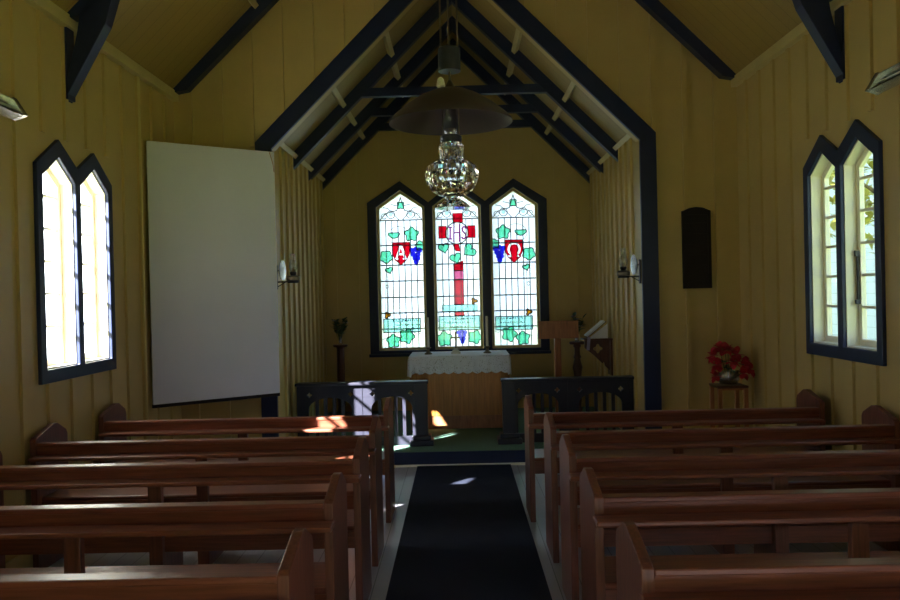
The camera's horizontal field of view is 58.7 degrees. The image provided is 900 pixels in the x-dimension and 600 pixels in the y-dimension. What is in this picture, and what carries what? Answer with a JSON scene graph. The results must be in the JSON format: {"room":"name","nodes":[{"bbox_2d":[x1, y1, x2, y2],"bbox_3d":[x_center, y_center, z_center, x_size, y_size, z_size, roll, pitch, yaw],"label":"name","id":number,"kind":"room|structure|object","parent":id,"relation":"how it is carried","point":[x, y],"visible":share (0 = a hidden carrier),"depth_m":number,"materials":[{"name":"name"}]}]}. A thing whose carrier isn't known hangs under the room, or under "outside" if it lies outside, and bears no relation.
{"room":"church","nodes":[
{"label":"church","id":0,"kind":"room"},
{"bbox_2d":[0,0,181,562],"bbox_3d":[-2.714,0.025,3.409,0.160,4.010,8.840,-1,0,1],"label":"wall","id":1,"kind":"structure","parent":0,"point":[102,121],"depth_m":5.43,"materials":[{"name":"beige paint"}]},
{"bbox_2d":[0,93,27,120],"bbox_3d":[-2.572,-1.117,4.220,0.164,0.134,0.990,-1,0,1],"label":"heater","id":2,"kind":"object","parent":1,"relation":"attached to","point":[10,108],"visible":1,"depth_m":4.65,"materials":[{"name":"silver metal"}]},
{"bbox_2d":[5,555,32,567],"bbox_3d":[-2.587,1.608,3.409,0.019,0.140,8.540,-1,0,1],"label":"baseboard","id":3,"kind":"structure","parent":1,"relation":"attached to","point":[20,561],"depth_m":4.79,"materials":[{"name":"beige paint"}]},
{"bbox_2d":[33,140,116,384],"bbox_3d":[-2.680,-0.270,5.647,0.143,1.619,1.110,-1,0,1],"label":"window","id":4,"kind":"structure","parent":1,"relation":"in","point":[67,226],"depth_m":5.61,"materials":[{"name":"blue paint"}]},
{"bbox_2d":[23,0,178,101],"bbox_3d":[-2.669,-1.909,3.385,0.060,0.085,8.540,-1,0,1],"label":"trim","id":5,"kind":"structure","parent":1,"relation":"attached to","point":[49,9],"depth_m":6.24,"materials":[{"name":"beige paint"}]},
{"bbox_2d":[137,76,148,439],"bbox_3d":[-2.591,-0.115,6.767,0.022,3.540,0.021,-1,0,1],"label":"trim","id":6,"kind":"structure","parent":1,"relation":"attached to","point":[138,77],"depth_m":6.76,"materials":[{"name":"beige paint"}]},
{"bbox_2d":[146,141,279,407],"bbox_3d":[-2.118,-0.231,7.237,1.166,2.306,0.048,-2,0,-36],"label":"projection screen","id":7,"kind":"object","parent":1,"relation":"attached to","point":[212,215],"visible":1,"depth_m":7.20,"materials":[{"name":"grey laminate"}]},
{"bbox_2d":[64,0,844,102],"bbox_3d":[-0.012,-3.063,5.524,5.380,3.246,0.110,-1,0,1],"label":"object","id":8,"kind":"structure","parent":1,"relation":"attached to","point":[95,18],"depth_m":5.50,"materials":[{"name":"blue paint"}]},
{"bbox_2d":[275,147,326,436],"bbox_3d":[-1.708,0.168,9.205,0.166,3.600,2.830,-1,0,1],"label":"wall","id":9,"kind":"structure","parent":0,"point":[299,199],"depth_m":8.75,"materials":[{"name":"beige paint"}]},
{"bbox_2d":[277,260,299,288],"bbox_3d":[-1.562,-0.276,7.713,0.231,0.340,0.193,-1,0,1],"label":"oil lamp","id":10,"kind":"object","parent":9,"relation":"attached to","point":[293,278],"visible":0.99,"depth_m":7.69,"materials":[{"name":"metal"}]},
{"bbox_2d":[280,142,324,181],"bbox_3d":[-1.662,-1.558,9.122,0.078,0.078,2.690,-1,0,1],"label":"trim","id":11,"kind":"structure","parent":9,"relation":"attached to","point":[284,146],"depth_m":8.74,"materials":[{"name":"beige paint"}]},
{"bbox_2d":[293,0,617,169],"bbox_3d":[0.036,-2.411,8.624,3.506,1.920,0.090,-1,0,1],"label":"roof truss","id":12,"kind":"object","parent":9,"relation":"attached to","point":[543,84],"depth_m":8.58,"materials":[{"name":"blue paint"}]},
{"bbox_2d":[308,16,602,179],"bbox_3d":[0.046,-2.417,9.543,3.506,1.920,0.090,-1,0,1],"label":"trim","id":13,"kind":"structure","parent":9,"relation":"attached to","point":[534,104],"depth_m":9.50,"materials":[{"name":"blue paint"}]},
{"bbox_2d":[50,0,801,88],"bbox_3d":[-0.042,-3.331,3.318,5.620,2.938,8.760,-1,0,1],"label":"ceiling","id":14,"kind":"structure","parent":0,"point":[167,38],"depth_m":6.84,"materials":[{"name":"yellow wood"}]},
{"bbox_3d":[-0.039,-3.045,2.934,5.380,3.246,0.110,-1,0,1],"label":"trim","id":15,"kind":"structure","parent":14,"relation":"attached to","visible":0},
{"bbox_2d":[389,0,512,209],"bbox_3d":[-0.024,-1.809,2.943,0.456,2.942,0.456,-1,0,1],"label":"oil lamp","id":16,"kind":"object","parent":15,"relation":"hanging from","point":[449,112],"visible":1,"depth_m":2.91,"materials":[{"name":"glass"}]},
{"bbox_2d":[284,0,626,174],"bbox_3d":[0.040,-2.503,9.153,3.746,2.001,2.820,-1,0,1],"label":"ceiling","id":17,"kind":"structure","parent":0,"point":[420,7],"depth_m":8.53,"materials":[{"name":"yellow wood"}]},
{"bbox_2d":[174,0,742,438],"bbox_3d":[0.050,-1.408,7.693,5.660,6.690,0.134,-1,0,1],"label":"wall","id":18,"kind":"structure","parent":0,"point":[691,111],"depth_m":7.63,"materials":[{"name":"beige paint"}]},
{"bbox_2d":[248,0,258,8],"bbox_3d":[-1.878,-2.745,3.381,0.071,0.071,8.560,-1,0,1],"label":"trim","id":19,"kind":"structure","parent":18,"relation":"attached to","point":[253,3],"depth_m":7.44,"materials":[{"name":"beige paint"}]},
{"bbox_2d":[173,0,735,94],"bbox_3d":[0.003,-3.356,7.562,5.376,2.687,0.110,-1,0,1],"label":"trim","id":20,"kind":"structure","parent":18,"relation":"attached to","point":[656,9],"depth_m":7.53,"materials":[{"name":"blue paint"}]},
{"bbox_2d":[255,0,661,436],"bbox_3d":[0.060,-0.933,7.631,3.816,5.041,0.045,-1,0,1],"label":"trim","id":21,"kind":"structure","parent":18,"relation":"attached to","point":[646,136],"depth_m":7.59,"materials":[{"name":"blue paint"}]},
{"bbox_2d":[394,450,524,464],"bbox_3d":[0.117,1.518,7.682,3.506,0.136,0.035,-1,0,1],"label":"step","id":22,"kind":"structure","parent":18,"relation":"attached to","point":[496,456],"depth_m":7.66,"materials":[{"name":"blue paint"}]},
{"bbox_2d":[681,207,711,288],"bbox_3d":[2.343,-0.496,7.596,0.270,0.772,0.032,-1,0,1],"label":"hymn board","id":23,"kind":"object","parent":18,"relation":"attached to","point":[695,221],"visible":1,"depth_m":7.59,"materials":[{"name":"black wood"}]},
{"bbox_2d":[323,60,593,412],"bbox_3d":[0.095,-0.764,10.521,3.786,5.363,0.168,-1,0,1],"label":"wall","id":24,"kind":"structure","parent":0,"point":[500,156],"depth_m":10.45,"materials":[{"name":"beige paint"}]},
{"bbox_2d":[332,88,364,139],"bbox_3d":[-1.144,-2.100,9.113,0.078,0.078,2.690,-1,0,1],"label":"trim","id":25,"kind":"structure","parent":24,"relation":"attached to","point":[335,92],"depth_m":8.58,"materials":[{"name":"beige paint"}]},
{"bbox_2d":[383,32,402,97],"bbox_3d":[-0.627,-2.642,9.104,0.078,0.078,2.690,-1,0,1],"label":"trim","id":26,"kind":"structure","parent":24,"relation":"attached to","point":[387,41],"depth_m":8.44,"materials":[{"name":"beige paint"}]},
{"bbox_2d":[322,38,589,188],"bbox_3d":[0.055,-2.423,10.383,3.506,1.920,0.090,-1,0,1],"label":"trim","id":27,"kind":"structure","parent":24,"relation":"attached to","point":[529,120],"depth_m":10.34,"materials":[{"name":"blue paint"}]},
{"bbox_2d":[367,179,550,357],"bbox_3d":[0.107,-0.422,10.472,2.370,2.289,0.150,-1,0,1],"label":"window","id":28,"kind":"structure","parent":24,"relation":"in","point":[508,232],"depth_m":10.51,"materials":[{"name":"multicoloured glass"}]},
{"bbox_2d":[504,28,521,83],"bbox_3d":[0.699,-2.673,9.090,0.078,0.078,2.690,-1,0,1],"label":"trim","id":29,"kind":"structure","parent":24,"relation":"attached to","point":[517,37],"depth_m":8.41,"materials":[{"name":"beige paint"}]},
{"bbox_2d":[544,81,575,134],"bbox_3d":[1.241,-2.155,9.088,0.078,0.078,2.690,-1,0,1],"label":"trim","id":30,"kind":"structure","parent":24,"relation":"attached to","point":[572,85],"depth_m":8.55,"materials":[{"name":"beige paint"}]},
{"bbox_2d":[394,462,524,467],"bbox_3d":[0.118,1.577,7.653,3.506,0.018,0.025,-1,0,1],"label":"trim","id":31,"kind":"structure","parent":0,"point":[519,463],"depth_m":7.64,"materials":[{"name":"paint"}]},
{"bbox_2d":[49,465,886,599],"bbox_3d":[0.075,1.676,3.376,5.660,0.120,8.810,-1,0,1],"label":"floor","id":32,"kind":"structure","parent":0,"point":[404,476],"depth_m":5.09,"materials":[{"name":"grey wood"}]},
{"bbox_2d":[0,528,314,599],"bbox_3d":[-1.518,1.219,2.551,2.113,0.879,0.497,-1,0,1],"label":"pew","id":33,"kind":"object","parent":32,"relation":"on","point":[294,579],"visible":1,"depth_m":2.40,"materials":[{"name":"red wood"}]},
{"bbox_2d":[0,472,348,599],"bbox_3d":[-1.510,1.213,3.381,2.113,0.879,0.497,-1,0,1],"label":"pew","id":34,"kind":"object","parent":32,"relation":"on","point":[328,516],"visible":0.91,"depth_m":3.23,"materials":[{"name":"red wood"}]},
{"bbox_2d":[0,437,371,599],"bbox_3d":[-1.500,1.207,4.261,2.113,0.879,0.497,-1,0,1],"label":"pew","id":35,"kind":"object","parent":32,"relation":"on","point":[163,550],"visible":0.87,"depth_m":4.12,"materials":[{"name":"red wood"}]},
{"bbox_2d":[28,416,383,567],"bbox_3d":[-1.493,1.202,5.011,2.113,0.879,0.497,-1,0,1],"label":"pew","id":36,"kind":"object","parent":32,"relation":"on","point":[50,445],"visible":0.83,"depth_m":4.87,"materials":[{"name":"red wood"}]},
{"bbox_2d":[98,397,394,522],"bbox_3d":[-1.483,1.195,5.941,2.113,0.879,0.497,-1,0,1],"label":"pew","id":37,"kind":"object","parent":32,"relation":"on","point":[113,424],"visible":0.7,"depth_m":5.79,"materials":[{"name":"red wood"}]},
{"bbox_2d":[385,464,551,599],"bbox_3d":[0.089,1.611,3.398,0.890,0.010,8.475,-1,0,1],"label":"carpet runner","id":38,"kind":"object","parent":32,"relation":"on","point":[466,534],"visible":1,"depth_m":5.25,"materials":[{"name":"black carpet"}]},
{"bbox_2d":[524,389,825,521],"bbox_3d":[1.618,1.124,5.848,2.113,0.879,0.497,-1,0,1],"label":"pew","id":39,"kind":"object","parent":32,"relation":"on","point":[809,410],"visible":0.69,"depth_m":5.71,"materials":[{"name":"red wood"}]},
{"bbox_2d":[544,405,899,562],"bbox_3d":[1.665,1.129,4.977,2.113,0.879,0.497,-1,0,1],"label":"pew","id":40,"kind":"object","parent":32,"relation":"on","point":[879,429],"visible":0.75,"depth_m":4.84,"materials":[{"name":"red wood"}]},
{"bbox_2d":[709,382,748,427],"bbox_3d":[2.535,1.149,7.262,0.270,0.768,0.270,-1,0,1],"label":"stool","id":41,"kind":"object","parent":32,"relation":"on","point":[735,386],"visible":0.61,"depth_m":7.16,"materials":[{"name":"brown wood"}]},
{"bbox_2d":[559,434,899,599],"bbox_3d":[1.657,1.135,4.167,2.113,0.879,0.497,-1,0,1],"label":"pew","id":42,"kind":"object","parent":32,"relation":"on","point":[766,538],"visible":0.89,"depth_m":4.03,"materials":[{"name":"red wood"}]},
{"bbox_2d":[579,467,899,599],"bbox_3d":[1.636,1.140,3.347,2.113,0.879,0.497,-1,0,1],"label":"pew","id":43,"kind":"object","parent":32,"relation":"on","point":[858,507],"visible":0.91,"depth_m":3.21,"materials":[{"name":"red wood"}]},
{"bbox_2d":[616,521,899,599],"bbox_3d":[1.627,1.146,2.518,2.113,0.879,0.497,-1,0,1],"label":"pew","id":44,"kind":"object","parent":32,"relation":"on","point":[638,578],"visible":1,"depth_m":2.38,"materials":[{"name":"red wood"}]},
{"bbox_2d":[590,138,641,428],"bbox_3d":[1.911,0.084,9.166,0.166,3.600,2.830,-1,0,1],"label":"wall","id":45,"kind":"structure","parent":0,"point":[613,192],"depth_m":8.71,"materials":[{"name":"beige paint"}]},
{"bbox_2d":[580,337,612,374],"bbox_3d":[1.677,0.644,9.137,0.325,0.422,0.260,-1,0,1],"label":"shelf","id":46,"kind":"object","parent":45,"relation":"attached to","point":[605,355],"visible":0.99,"depth_m":9.12,"materials":[{"name":"brown wood"}]},
{"bbox_2d":[584,320,607,349],"bbox_3d":[1.656,0.397,9.125,0.245,0.331,0.252,-1,0,1],"label":"book stand","id":47,"kind":"object","parent":46,"relation":"on","point":[603,332],"visible":1,"depth_m":9.01,"materials":[{"name":"brown wood"}]},
{"bbox_2d":[586,134,630,174],"bbox_3d":[1.783,-1.638,9.086,0.078,0.078,2.690,-1,0,1],"label":"trim","id":48,"kind":"structure","parent":45,"relation":"attached to","point":[626,137],"depth_m":8.56,"materials":[{"name":"beige paint"}]},
{"bbox_2d":[616,255,640,282],"bbox_3d":[1.717,-0.326,7.690,0.229,0.340,0.182,-1,0,18],"label":"oil lamp","id":49,"kind":"object","parent":45,"relation":"attached to","point":[623,273],"visible":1,"depth_m":7.66,"materials":[{"name":"metal"}]},
{"bbox_2d":[736,0,899,450],"bbox_3d":[2.784,-0.102,3.350,0.160,4.010,8.840,-1,0,1],"label":"wall","id":50,"kind":"structure","parent":0,"point":[783,109],"depth_m":6.29,"materials":[{"name":"beige paint"}]},
{"bbox_2d":[731,0,852,86],"bbox_3d":[2.650,-2.032,3.328,0.060,0.085,8.540,-1,0,1],"label":"trim","id":51,"kind":"structure","parent":50,"relation":"attached to","point":[795,35],"depth_m":6.52,"materials":[{"name":"beige paint"}]},
{"bbox_2d":[803,119,886,365],"bbox_3d":[2.785,-0.397,5.588,0.143,1.619,1.110,-1,0,1],"label":"window","id":52,"kind":"structure","parent":50,"relation":"in","point":[851,290],"depth_m":5.55,"materials":[{"name":"blue paint"}]},
{"bbox_2d":[865,62,899,94],"bbox_3d":[2.608,-1.313,4.394,0.164,0.134,0.990,-1,0,1],"label":"heater","id":53,"kind":"object","parent":50,"relation":"attached to","point":[889,78],"visible":1,"depth_m":4.76,"materials":[{"name":"silver metal"}]},
{"bbox_3d":[0.134,1.572,9.105,3.606,0.248,2.830,-1,0,1],"label":"floor","id":54,"kind":"structure","parent":0,"visible":0},
{"bbox_2d":[310,406,620,452],"bbox_3d":[0.130,1.443,9.062,3.446,0.012,2.775,-1,0,1],"label":"carpet","id":55,"kind":"object","parent":54,"relation":"on","point":[464,439],"visible":0.36,"depth_m":8.41,"materials":[{"name":"green carpet"}]},
{"bbox_2d":[331,344,351,415],"bbox_3d":[-1.369,1.012,10.072,0.280,0.905,0.280,-1,0,1],"label":"pedestal","id":56,"kind":"object","parent":55,"relation":"on","point":[340,347],"visible":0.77,"depth_m":10.03,"materials":[{"name":"brown wood"}]},
{"bbox_3d":[-1.381,0.501,10.069,0.056,0.115,0.055,-1,0,1],"label":"glass vase","id":57,"kind":"object","parent":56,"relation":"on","visible":0},
{"bbox_2d":[331,317,347,342],"bbox_3d":[-1.378,0.380,10.057,0.237,0.330,0.234,-2,0,-26],"label":"bunch","id":58,"kind":"object","parent":57,"relation":"in","point":[339,331],"visible":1,"depth_m":10.06,"materials":[{"name":"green plant"}]},
{"bbox_2d":[295,380,433,446],"bbox_3d":[-0.857,1.145,8.058,1.378,0.643,0.230,-1,0,1],"label":"altar rail","id":59,"kind":"object","parent":55,"relation":"on","point":[361,402],"visible":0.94,"depth_m":8.04,"materials":[{"name":"blue paint"}]},
{"bbox_2d":[410,355,509,429],"bbox_3d":[0.116,1.030,9.267,1.125,0.811,0.744,-1,0,1],"label":"altar","id":60,"kind":"object","parent":55,"relation":"on","point":[462,400],"visible":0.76,"depth_m":8.93,"materials":[{"name":"brown wood"}]},
{"bbox_2d":[407,350,511,376],"bbox_3d":[0.108,0.732,9.255,1.178,0.228,0.780,-1,0,1],"label":"altar cloth","id":61,"kind":"object","parent":60,"relation":"on","point":[439,362],"visible":1,"depth_m":8.88,"materials":[{"name":"white fabric"}]},
{"bbox_2d":[425,347,431,354],"bbox_3d":[-0.250,0.585,9.227,0.090,0.082,0.090,-1,0,1],"label":"candlestick","id":62,"kind":"object","parent":61,"relation":"on","point":[428,352],"visible":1,"depth_m":9.20,"materials":[{"name":"gold metal"}]},
{"bbox_2d":[426,317,429,346],"bbox_3d":[-0.255,0.366,9.226,0.030,0.355,0.030,-1,0,1],"label":"candle","id":63,"kind":"object","parent":62,"relation":"on","point":[427,318],"visible":1,"depth_m":9.21,"materials":[{"name":"wax"}]},
{"bbox_2d":[451,331,460,353],"bbox_3d":[0.065,0.491,9.254,0.110,0.255,0.090,-1,0,1],"label":"cross","id":64,"kind":"object","parent":61,"relation":"on","point":[455,351],"visible":1,"depth_m":9.23,"materials":[{"name":"gold metal"}]},
{"bbox_2d":[483,346,490,352],"bbox_3d":[0.430,0.569,9.220,0.090,0.082,0.090,-1,0,1],"label":"candlestick","id":65,"kind":"object","parent":61,"relation":"on","point":[486,347],"visible":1,"depth_m":9.20,"materials":[{"name":"gold metal"}]},
{"bbox_2d":[485,316,488,345],"bbox_3d":[0.425,0.350,9.219,0.030,0.355,0.030,-1,0,1],"label":"candle","id":66,"kind":"object","parent":65,"relation":"on","point":[486,317],"visible":1,"depth_m":9.21,"materials":[{"name":"wax"}]},
{"bbox_2d":[538,320,578,411],"bbox_3d":[1.218,0.821,8.994,0.441,1.182,0.360,-1,0,1],"label":"lectern","id":67,"kind":"object","parent":55,"relation":"on","point":[556,330],"visible":0.55,"depth_m":8.87,"materials":[{"name":"brown wood"}]},
{"bbox_2d":[497,375,633,444],"bbox_3d":[1.161,1.098,8.036,1.378,0.643,0.230,-1,0,1],"label":"altar rail","id":68,"kind":"object","parent":55,"relation":"on","point":[568,397],"visible":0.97,"depth_m":8.01,"materials":[{"name":"blue paint"}]},
{"bbox_2d":[569,341,583,411],"bbox_3d":[1.524,0.949,9.541,0.280,0.905,0.280,-1,0,1],"label":"pedestal","id":69,"kind":"object","parent":55,"relation":"on","point":[577,365],"visible":0.56,"depth_m":9.50,"materials":[{"name":"brown wood"}]},
{"bbox_3d":[1.513,0.438,9.538,0.056,0.115,0.055,-1,0,1],"label":"glass vase","id":70,"kind":"object","parent":69,"relation":"on","visible":0},
{"bbox_2d":[571,312,586,338],"bbox_3d":[1.513,0.312,9.529,0.269,0.339,0.247,-1,0,1],"label":"bunch","id":71,"kind":"object","parent":70,"relation":"in","point":[580,322],"visible":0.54,"depth_m":9.54,"materials":[{"name":"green plant"}]},
{"bbox_3d":[2.525,0.700,7.259,0.204,0.130,0.204,-1,0,1],"label":"glass bowl","id":72,"kind":"object","parent":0,"visible":0},
{"bbox_2d":[705,341,754,382],"bbox_3d":[2.545,0.558,7.234,0.434,0.375,0.276,-1,0,1],"label":"bunch","id":73,"kind":"object","parent":72,"relation":"in","point":[746,367],"visible":1,"depth_m":7.19,"materials":[{"name":"red plant"}]},
{"label":"outside","id":74,"kind":"structure","parent":0,"visible":0},
{"bbox_3d":[0.153,2.000,10.013,80.000,0.140,100.000,-1,0,1],"label":"ground","id":75,"kind":"structure","parent":74,"visible":0},
{"bbox_2d":[43,174,90,358],"bbox_3d":[-12.048,-1.652,18.117,16.000,7.620,6.400,-1,0,1],"label":"building","id":76,"kind":"structure","parent":75,"relation":"on","point":[47,188],"depth_m":15.08,"materials":[{"name":"grey metal"}]},
{"bbox_2d":[829,159,874,253],"bbox_3d":[5.083,-0.393,8.893,2.314,4.435,2.419,-1,1,44],"label":"tree","id":77,"kind":"object","parent":75,"relation":"on","point":[868,189],"visible":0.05,"depth_m":9.24,"materials":[{"name":"green plant"}]},
{"bbox_2d":[829,153,876,339],"bbox_3d":[9.230,-1.983,16.140,6.200,7.320,11.900,-1,0,1],"label":"building","id":78,"kind":"structure","parent":75,"relation":"on","point":[870,257],"depth_m":12.11,"materials":[{"name":"grey metal"}]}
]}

